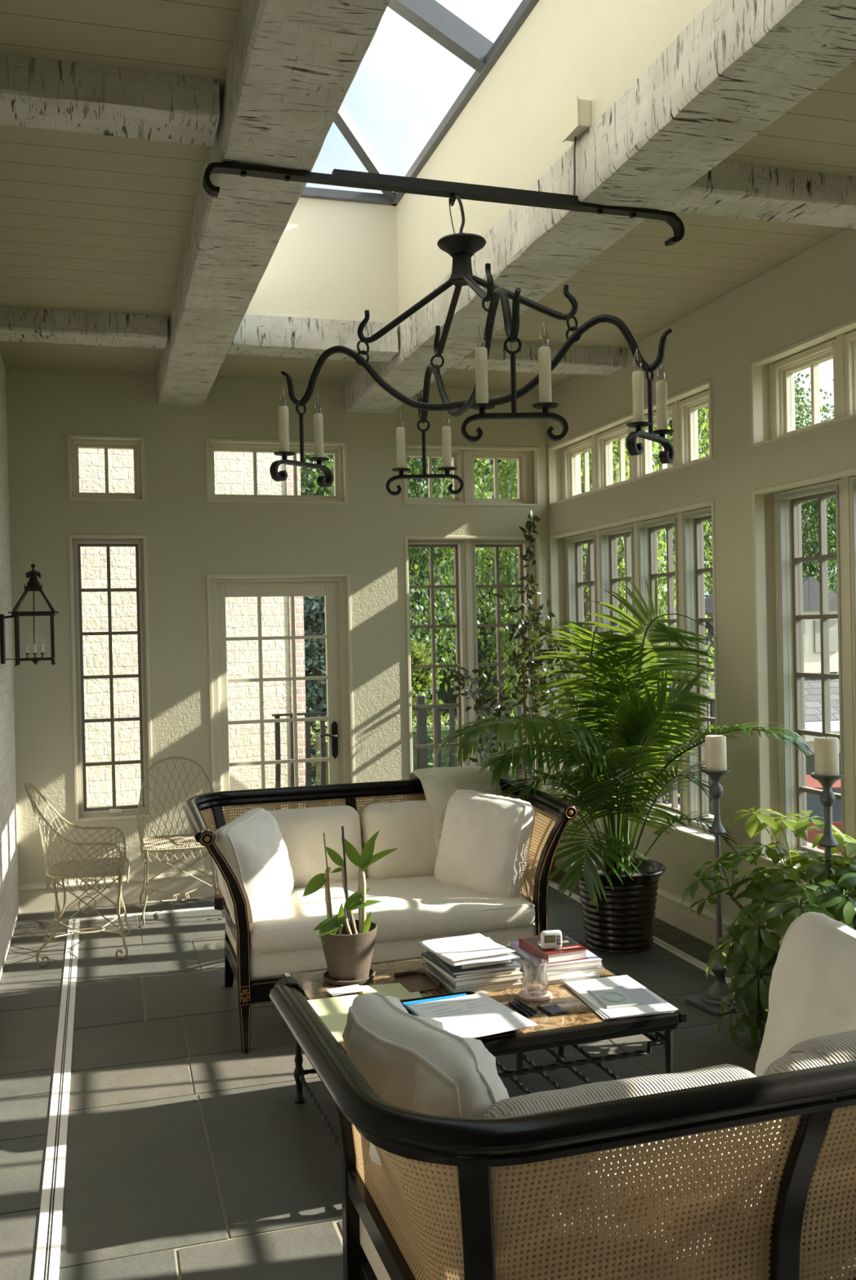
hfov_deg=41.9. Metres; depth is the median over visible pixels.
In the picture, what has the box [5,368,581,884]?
wall
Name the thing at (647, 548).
window
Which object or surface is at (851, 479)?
window
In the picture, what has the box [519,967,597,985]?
magazine
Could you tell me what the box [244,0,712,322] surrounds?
wall
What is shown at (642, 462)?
window
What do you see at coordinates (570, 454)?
window
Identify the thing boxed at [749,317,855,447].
trim
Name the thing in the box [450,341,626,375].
ceiling beam
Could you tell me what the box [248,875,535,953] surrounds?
seat cushion
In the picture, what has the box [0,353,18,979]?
wall
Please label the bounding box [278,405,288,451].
candle
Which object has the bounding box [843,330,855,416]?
window
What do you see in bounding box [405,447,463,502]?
window
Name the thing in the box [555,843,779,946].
baseboard
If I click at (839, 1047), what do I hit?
throw pillow
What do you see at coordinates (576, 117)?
junction box
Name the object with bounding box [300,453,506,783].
evergreen tree
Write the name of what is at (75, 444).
window
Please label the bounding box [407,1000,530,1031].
paper sheet
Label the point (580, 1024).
coffee table
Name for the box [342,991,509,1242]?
throw pillow
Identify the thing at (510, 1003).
pen
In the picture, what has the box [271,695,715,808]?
iron railing
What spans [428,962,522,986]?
magazine
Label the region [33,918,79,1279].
floor track
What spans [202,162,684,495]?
chandelier
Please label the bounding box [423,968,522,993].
magazine
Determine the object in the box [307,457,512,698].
broadleaf tree
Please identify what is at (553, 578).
trim
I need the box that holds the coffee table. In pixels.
[282,946,686,1151]
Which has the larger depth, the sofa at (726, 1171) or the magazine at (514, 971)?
the magazine at (514, 971)
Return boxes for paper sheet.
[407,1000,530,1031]
[408,992,537,1038]
[408,999,532,1030]
[417,933,515,961]
[435,937,519,966]
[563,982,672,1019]
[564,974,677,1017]
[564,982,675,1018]
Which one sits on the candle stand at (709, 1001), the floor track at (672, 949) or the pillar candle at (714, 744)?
the pillar candle at (714, 744)
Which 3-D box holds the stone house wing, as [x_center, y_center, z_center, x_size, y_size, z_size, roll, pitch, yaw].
[-4.911,-0.177,9.243,7.125,8.600,3.012,-1,1,-25]
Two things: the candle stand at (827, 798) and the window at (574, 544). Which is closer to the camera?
the candle stand at (827, 798)
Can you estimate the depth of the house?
17.47 m
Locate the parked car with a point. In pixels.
(812, 801)
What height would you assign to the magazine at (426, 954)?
0.009 m
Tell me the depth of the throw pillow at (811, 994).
2.71 m
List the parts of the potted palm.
bare stem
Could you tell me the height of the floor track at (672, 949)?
0.008 m
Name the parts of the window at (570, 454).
sash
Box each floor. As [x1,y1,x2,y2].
[0,866,764,1279]
[665,801,816,848]
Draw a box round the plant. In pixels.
[680,806,855,1047]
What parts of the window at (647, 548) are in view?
sash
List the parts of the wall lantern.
corner post, corner post, crown, frame, corner post, corner post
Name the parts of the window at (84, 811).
crank handle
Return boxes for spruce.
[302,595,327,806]
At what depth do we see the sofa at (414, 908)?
4.99 m
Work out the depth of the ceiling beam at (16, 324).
5.76 m
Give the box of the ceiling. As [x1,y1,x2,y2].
[0,0,855,391]
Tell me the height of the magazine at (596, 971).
0.020 m
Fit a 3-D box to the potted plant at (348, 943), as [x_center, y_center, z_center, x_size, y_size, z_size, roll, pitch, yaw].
[-0.280,0.936,3.989,0.295,0.545,0.210,-2,1,-29]
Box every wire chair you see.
[24,782,129,965]
[136,756,224,925]
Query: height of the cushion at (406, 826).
0.391 m
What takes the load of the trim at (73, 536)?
attached to the wall at (190, 538)
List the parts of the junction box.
plate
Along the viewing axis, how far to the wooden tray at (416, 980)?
3.92 m
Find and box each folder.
[360,982,422,999]
[401,993,466,1016]
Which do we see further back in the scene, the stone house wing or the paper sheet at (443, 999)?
the stone house wing
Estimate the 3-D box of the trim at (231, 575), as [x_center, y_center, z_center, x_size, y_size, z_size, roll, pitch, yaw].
[-0.965,0.609,7.425,0.952,2.091,0.057,-1,1,-16]
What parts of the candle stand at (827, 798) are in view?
stem, stem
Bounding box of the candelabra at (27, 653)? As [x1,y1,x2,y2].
[25,591,44,665]
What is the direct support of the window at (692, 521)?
in the wall at (811, 293)
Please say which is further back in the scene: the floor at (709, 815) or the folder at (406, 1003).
the floor at (709, 815)
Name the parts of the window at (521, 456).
sash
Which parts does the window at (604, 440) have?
sash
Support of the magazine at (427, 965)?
on the magazine at (515, 982)
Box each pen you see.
[507,1001,528,1016]
[511,1000,533,1015]
[513,998,537,1013]
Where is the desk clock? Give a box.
[540,929,561,949]
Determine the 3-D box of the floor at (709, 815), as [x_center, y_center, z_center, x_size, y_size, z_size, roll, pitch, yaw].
[-2.777,2.913,8.556,11.400,2.340,2.830,-1,1,-16]
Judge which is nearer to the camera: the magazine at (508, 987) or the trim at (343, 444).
the magazine at (508, 987)
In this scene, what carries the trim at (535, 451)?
attached to the wall at (190, 538)
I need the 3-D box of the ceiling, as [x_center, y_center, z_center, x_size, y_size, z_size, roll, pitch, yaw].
[0.427,-1.787,3.026,4.020,0.160,9.170,-1,1,-16]
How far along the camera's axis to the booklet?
3.67 m
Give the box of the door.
[209,577,350,893]
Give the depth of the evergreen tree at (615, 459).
26.46 m
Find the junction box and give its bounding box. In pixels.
[561,97,591,196]
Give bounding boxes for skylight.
[299,0,538,205]
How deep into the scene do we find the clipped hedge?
10.43 m
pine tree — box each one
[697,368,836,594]
[796,388,836,590]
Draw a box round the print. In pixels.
[613,984,660,1004]
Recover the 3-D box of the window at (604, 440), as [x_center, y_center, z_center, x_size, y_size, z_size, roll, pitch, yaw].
[1.235,-1.159,7.184,0.100,0.398,0.500,-1,1,-16]
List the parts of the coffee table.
leg, leg, rail, rail, leg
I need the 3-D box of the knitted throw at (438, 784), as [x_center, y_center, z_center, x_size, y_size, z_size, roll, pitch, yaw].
[0.152,0.834,5.600,0.408,0.373,0.479,-1,1,-16]
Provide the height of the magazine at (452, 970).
0.008 m
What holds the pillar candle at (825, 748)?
on the candle stand at (827, 798)
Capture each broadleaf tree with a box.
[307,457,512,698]
[411,458,512,647]
[453,425,714,804]
[580,405,796,598]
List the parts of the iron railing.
post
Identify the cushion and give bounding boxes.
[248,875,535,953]
[266,805,361,888]
[359,800,438,879]
[365,1156,855,1279]
[482,1063,781,1279]
[761,1052,855,1250]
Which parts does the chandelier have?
scroll arm, hook arm, scroll arm, hook arm, hook arm, scroll arm, hook arm, scroll arm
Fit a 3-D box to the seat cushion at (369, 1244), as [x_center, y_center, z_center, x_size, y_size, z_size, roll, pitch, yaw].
[0.557,1.221,2.426,1.258,0.196,0.782,-1,1,-18]
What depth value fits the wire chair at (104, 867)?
5.94 m
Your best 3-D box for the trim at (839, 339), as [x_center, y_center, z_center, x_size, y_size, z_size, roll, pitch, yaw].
[2.016,-0.140,4.457,0.227,2.431,7.322,-1,1,-16]
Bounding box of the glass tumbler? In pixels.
[521,958,548,996]
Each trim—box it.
[66,434,146,502]
[68,534,153,822]
[204,438,347,504]
[206,573,354,888]
[403,443,539,506]
[404,535,545,791]
[462,448,540,786]
[546,379,712,506]
[548,500,719,840]
[553,333,855,874]
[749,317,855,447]
[751,467,855,868]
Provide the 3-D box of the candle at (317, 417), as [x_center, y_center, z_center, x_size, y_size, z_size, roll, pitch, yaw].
[-0.388,-0.723,3.970,0.035,0.160,0.034,-1,1,-16]
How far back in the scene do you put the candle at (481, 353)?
3.07 m
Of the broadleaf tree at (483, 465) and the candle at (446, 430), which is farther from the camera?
the broadleaf tree at (483, 465)
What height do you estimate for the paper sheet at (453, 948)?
0.009 m
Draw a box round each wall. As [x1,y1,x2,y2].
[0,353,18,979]
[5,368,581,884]
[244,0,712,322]
[546,227,855,942]
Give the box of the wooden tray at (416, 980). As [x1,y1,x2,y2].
[392,969,441,992]
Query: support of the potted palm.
on the floor at (190, 1155)
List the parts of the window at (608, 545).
sash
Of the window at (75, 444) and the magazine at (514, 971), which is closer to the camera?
the magazine at (514, 971)
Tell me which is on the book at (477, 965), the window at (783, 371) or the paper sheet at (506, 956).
the paper sheet at (506, 956)
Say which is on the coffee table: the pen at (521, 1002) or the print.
the pen at (521, 1002)
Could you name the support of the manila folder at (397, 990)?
on the coffee table
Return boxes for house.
[435,533,839,804]
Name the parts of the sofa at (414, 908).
cane panel, post, leg, cane panel, rail, rail moulding, rail, cane panel, cane panel, post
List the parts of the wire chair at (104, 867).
leg, leg, lattice seat, leg, leg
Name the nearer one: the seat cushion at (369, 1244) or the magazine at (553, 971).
the seat cushion at (369, 1244)
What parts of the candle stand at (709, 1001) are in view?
plate, stem, stem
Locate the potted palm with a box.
[434,573,813,953]
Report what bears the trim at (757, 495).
attached to the wall at (811, 293)
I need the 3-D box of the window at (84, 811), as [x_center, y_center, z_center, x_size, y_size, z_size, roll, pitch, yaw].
[-2.030,0.236,7.171,0.452,1.788,0.136,-1,1,-16]
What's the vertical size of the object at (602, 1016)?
0.003 m
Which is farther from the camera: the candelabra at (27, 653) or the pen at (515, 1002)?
the candelabra at (27, 653)
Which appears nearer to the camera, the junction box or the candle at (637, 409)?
the candle at (637, 409)
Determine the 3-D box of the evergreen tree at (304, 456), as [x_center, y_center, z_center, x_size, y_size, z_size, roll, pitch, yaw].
[-3.062,-1.802,20.875,5.835,11.570,5.586,-2,1,-30]
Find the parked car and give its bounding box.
[708,774,841,855]
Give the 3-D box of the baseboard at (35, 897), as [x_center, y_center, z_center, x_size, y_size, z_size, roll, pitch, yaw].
[-1.960,1.593,7.096,1.197,0.172,0.026,-1,1,-16]
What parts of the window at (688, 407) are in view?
sash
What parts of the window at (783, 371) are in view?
sash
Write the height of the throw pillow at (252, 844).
0.476 m
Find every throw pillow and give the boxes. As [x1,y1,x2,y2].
[211,808,293,924]
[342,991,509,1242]
[433,789,534,897]
[754,911,855,1076]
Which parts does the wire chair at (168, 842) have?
leg, leg, lattice seat, leg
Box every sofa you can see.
[182,777,577,1053]
[268,913,855,1279]
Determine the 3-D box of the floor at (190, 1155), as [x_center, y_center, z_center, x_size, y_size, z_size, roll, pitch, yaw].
[0.474,1.737,3.154,4.020,0.150,9.370,-1,1,-16]
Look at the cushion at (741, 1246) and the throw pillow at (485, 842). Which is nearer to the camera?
the cushion at (741, 1246)
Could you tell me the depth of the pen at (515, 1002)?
3.62 m
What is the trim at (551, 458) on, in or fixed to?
attached to the wall at (811, 293)
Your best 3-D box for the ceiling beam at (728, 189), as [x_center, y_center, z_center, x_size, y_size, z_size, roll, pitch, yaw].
[1.348,-1.683,4.241,1.130,0.120,0.229,-1,1,-16]
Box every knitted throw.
[408,765,503,853]
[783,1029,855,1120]
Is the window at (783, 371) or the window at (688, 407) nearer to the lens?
the window at (783, 371)
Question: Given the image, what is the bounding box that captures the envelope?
[324,984,365,995]
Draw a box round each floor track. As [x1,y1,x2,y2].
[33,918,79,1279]
[80,906,214,920]
[547,880,731,983]
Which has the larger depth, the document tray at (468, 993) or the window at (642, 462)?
the window at (642, 462)
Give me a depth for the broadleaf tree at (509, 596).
14.00 m
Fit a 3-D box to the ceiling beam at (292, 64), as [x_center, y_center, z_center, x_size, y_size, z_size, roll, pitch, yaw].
[-0.322,-1.597,2.909,0.308,0.196,8.970,-1,1,-16]
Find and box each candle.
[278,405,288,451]
[313,413,323,457]
[395,426,405,467]
[441,426,451,466]
[475,346,488,403]
[537,346,551,402]
[631,370,644,422]
[655,380,666,430]
[704,733,726,770]
[813,736,839,776]
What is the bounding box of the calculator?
[536,1002,567,1016]
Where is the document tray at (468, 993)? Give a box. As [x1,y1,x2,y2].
[400,991,516,1039]
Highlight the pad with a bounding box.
[306,994,358,1043]
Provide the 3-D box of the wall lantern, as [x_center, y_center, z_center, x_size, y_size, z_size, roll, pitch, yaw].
[-2.183,-0.139,6.132,0.300,0.558,0.253,-1,1,-16]
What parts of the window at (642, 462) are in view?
sash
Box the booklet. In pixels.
[587,986,637,1008]
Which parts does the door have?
handle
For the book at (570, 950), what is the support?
on the magazine at (593, 960)
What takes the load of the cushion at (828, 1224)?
on the sofa at (726, 1171)
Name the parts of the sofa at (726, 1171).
post, cane panel, rail, rail, rail moulding, cane panel, cane panel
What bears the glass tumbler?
on the coaster
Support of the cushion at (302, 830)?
on the sofa at (414, 908)
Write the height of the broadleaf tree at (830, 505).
11.246 m
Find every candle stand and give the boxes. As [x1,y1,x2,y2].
[684,767,737,1016]
[809,772,844,879]
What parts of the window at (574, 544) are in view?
sash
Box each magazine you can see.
[421,951,519,978]
[422,956,519,982]
[423,962,520,990]
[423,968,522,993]
[425,967,522,992]
[426,949,520,975]
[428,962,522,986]
[508,946,601,973]
[510,936,602,970]
[512,957,603,980]
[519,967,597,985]
[520,965,599,982]
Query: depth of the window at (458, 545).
7.85 m
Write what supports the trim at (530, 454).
attached to the wall at (190, 538)
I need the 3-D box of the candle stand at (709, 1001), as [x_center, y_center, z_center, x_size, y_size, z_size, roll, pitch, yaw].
[1.293,1.101,4.980,0.224,1.053,0.224,-1,1,-26]
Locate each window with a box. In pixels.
[70,438,142,498]
[71,537,149,817]
[208,442,343,501]
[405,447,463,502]
[407,539,469,771]
[467,448,528,503]
[470,539,533,787]
[562,436,592,499]
[566,531,599,783]
[595,422,631,489]
[600,523,639,804]
[634,404,674,478]
[638,513,684,822]
[678,389,710,465]
[682,506,715,831]
[771,337,836,437]
[777,479,848,857]
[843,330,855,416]
[848,475,855,821]
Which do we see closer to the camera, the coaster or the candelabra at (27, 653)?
the coaster
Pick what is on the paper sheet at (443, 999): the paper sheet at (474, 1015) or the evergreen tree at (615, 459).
the paper sheet at (474, 1015)
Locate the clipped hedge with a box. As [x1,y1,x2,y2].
[310,709,522,806]
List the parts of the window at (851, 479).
screen frame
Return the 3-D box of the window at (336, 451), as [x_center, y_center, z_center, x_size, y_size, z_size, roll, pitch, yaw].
[-1.020,-1.113,7.486,0.920,0.398,0.100,-1,1,-16]
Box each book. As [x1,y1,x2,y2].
[454,959,512,970]
[518,934,587,964]
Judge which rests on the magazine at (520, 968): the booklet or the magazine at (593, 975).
the magazine at (593, 975)
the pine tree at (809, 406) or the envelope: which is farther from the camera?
the pine tree at (809, 406)
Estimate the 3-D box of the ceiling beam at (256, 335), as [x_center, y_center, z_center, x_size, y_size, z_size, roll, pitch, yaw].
[-0.630,-1.645,6.114,0.904,0.165,0.238,-1,1,-16]
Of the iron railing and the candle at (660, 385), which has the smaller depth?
the candle at (660, 385)
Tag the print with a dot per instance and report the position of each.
(637, 993)
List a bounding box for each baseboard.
[17,869,214,913]
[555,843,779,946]
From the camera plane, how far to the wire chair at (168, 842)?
6.84 m
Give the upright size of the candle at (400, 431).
0.160 m
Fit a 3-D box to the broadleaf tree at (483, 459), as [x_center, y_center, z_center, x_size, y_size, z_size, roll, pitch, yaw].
[0.238,-2.420,29.719,8.055,12.504,7.646,-1,1,14]
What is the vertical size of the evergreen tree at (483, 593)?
13.042 m
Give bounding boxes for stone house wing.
[78,448,305,820]
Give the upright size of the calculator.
0.010 m
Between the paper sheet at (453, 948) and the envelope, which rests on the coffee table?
the envelope
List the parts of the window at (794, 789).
sash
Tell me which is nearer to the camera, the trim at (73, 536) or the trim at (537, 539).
the trim at (73, 536)
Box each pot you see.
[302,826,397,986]
[568,857,666,953]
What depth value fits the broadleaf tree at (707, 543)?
25.78 m
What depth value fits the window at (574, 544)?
7.91 m
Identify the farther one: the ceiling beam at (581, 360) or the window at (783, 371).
the ceiling beam at (581, 360)
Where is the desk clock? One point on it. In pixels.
(552, 939)
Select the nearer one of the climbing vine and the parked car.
the climbing vine
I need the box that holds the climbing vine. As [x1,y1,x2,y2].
[445,510,576,883]
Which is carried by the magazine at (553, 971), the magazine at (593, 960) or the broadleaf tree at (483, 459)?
the magazine at (593, 960)
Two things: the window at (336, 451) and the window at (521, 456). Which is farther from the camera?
the window at (521, 456)
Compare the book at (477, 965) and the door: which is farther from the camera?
the door
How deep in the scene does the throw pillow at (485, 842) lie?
5.03 m
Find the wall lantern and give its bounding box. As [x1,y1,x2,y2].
[0,564,58,666]
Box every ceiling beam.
[0,53,219,146]
[0,306,167,348]
[155,0,390,405]
[226,314,398,361]
[345,0,855,413]
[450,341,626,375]
[657,161,855,228]
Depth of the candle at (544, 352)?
3.08 m
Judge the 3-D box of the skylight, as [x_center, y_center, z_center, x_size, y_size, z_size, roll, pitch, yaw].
[0.141,-2.567,3.445,1.145,0.363,5.640,-1,1,-16]
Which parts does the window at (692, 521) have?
sash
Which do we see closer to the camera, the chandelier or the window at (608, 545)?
the chandelier
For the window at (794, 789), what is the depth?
5.45 m
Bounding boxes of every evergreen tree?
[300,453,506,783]
[301,455,333,700]
[407,458,587,725]
[474,424,706,613]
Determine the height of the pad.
0.007 m
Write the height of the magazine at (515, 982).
0.010 m
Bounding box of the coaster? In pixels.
[517,990,551,1002]
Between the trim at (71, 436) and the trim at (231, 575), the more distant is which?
the trim at (231, 575)
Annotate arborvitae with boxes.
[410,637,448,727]
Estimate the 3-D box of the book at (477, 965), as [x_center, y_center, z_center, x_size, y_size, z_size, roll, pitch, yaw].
[0.168,1.105,3.911,0.198,0.030,0.180,-1,1,-21]
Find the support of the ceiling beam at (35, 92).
attached to the ceiling
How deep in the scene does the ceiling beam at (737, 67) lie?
3.54 m
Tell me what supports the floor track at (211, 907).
on the floor at (190, 1155)
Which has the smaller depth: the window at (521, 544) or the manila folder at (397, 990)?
the manila folder at (397, 990)

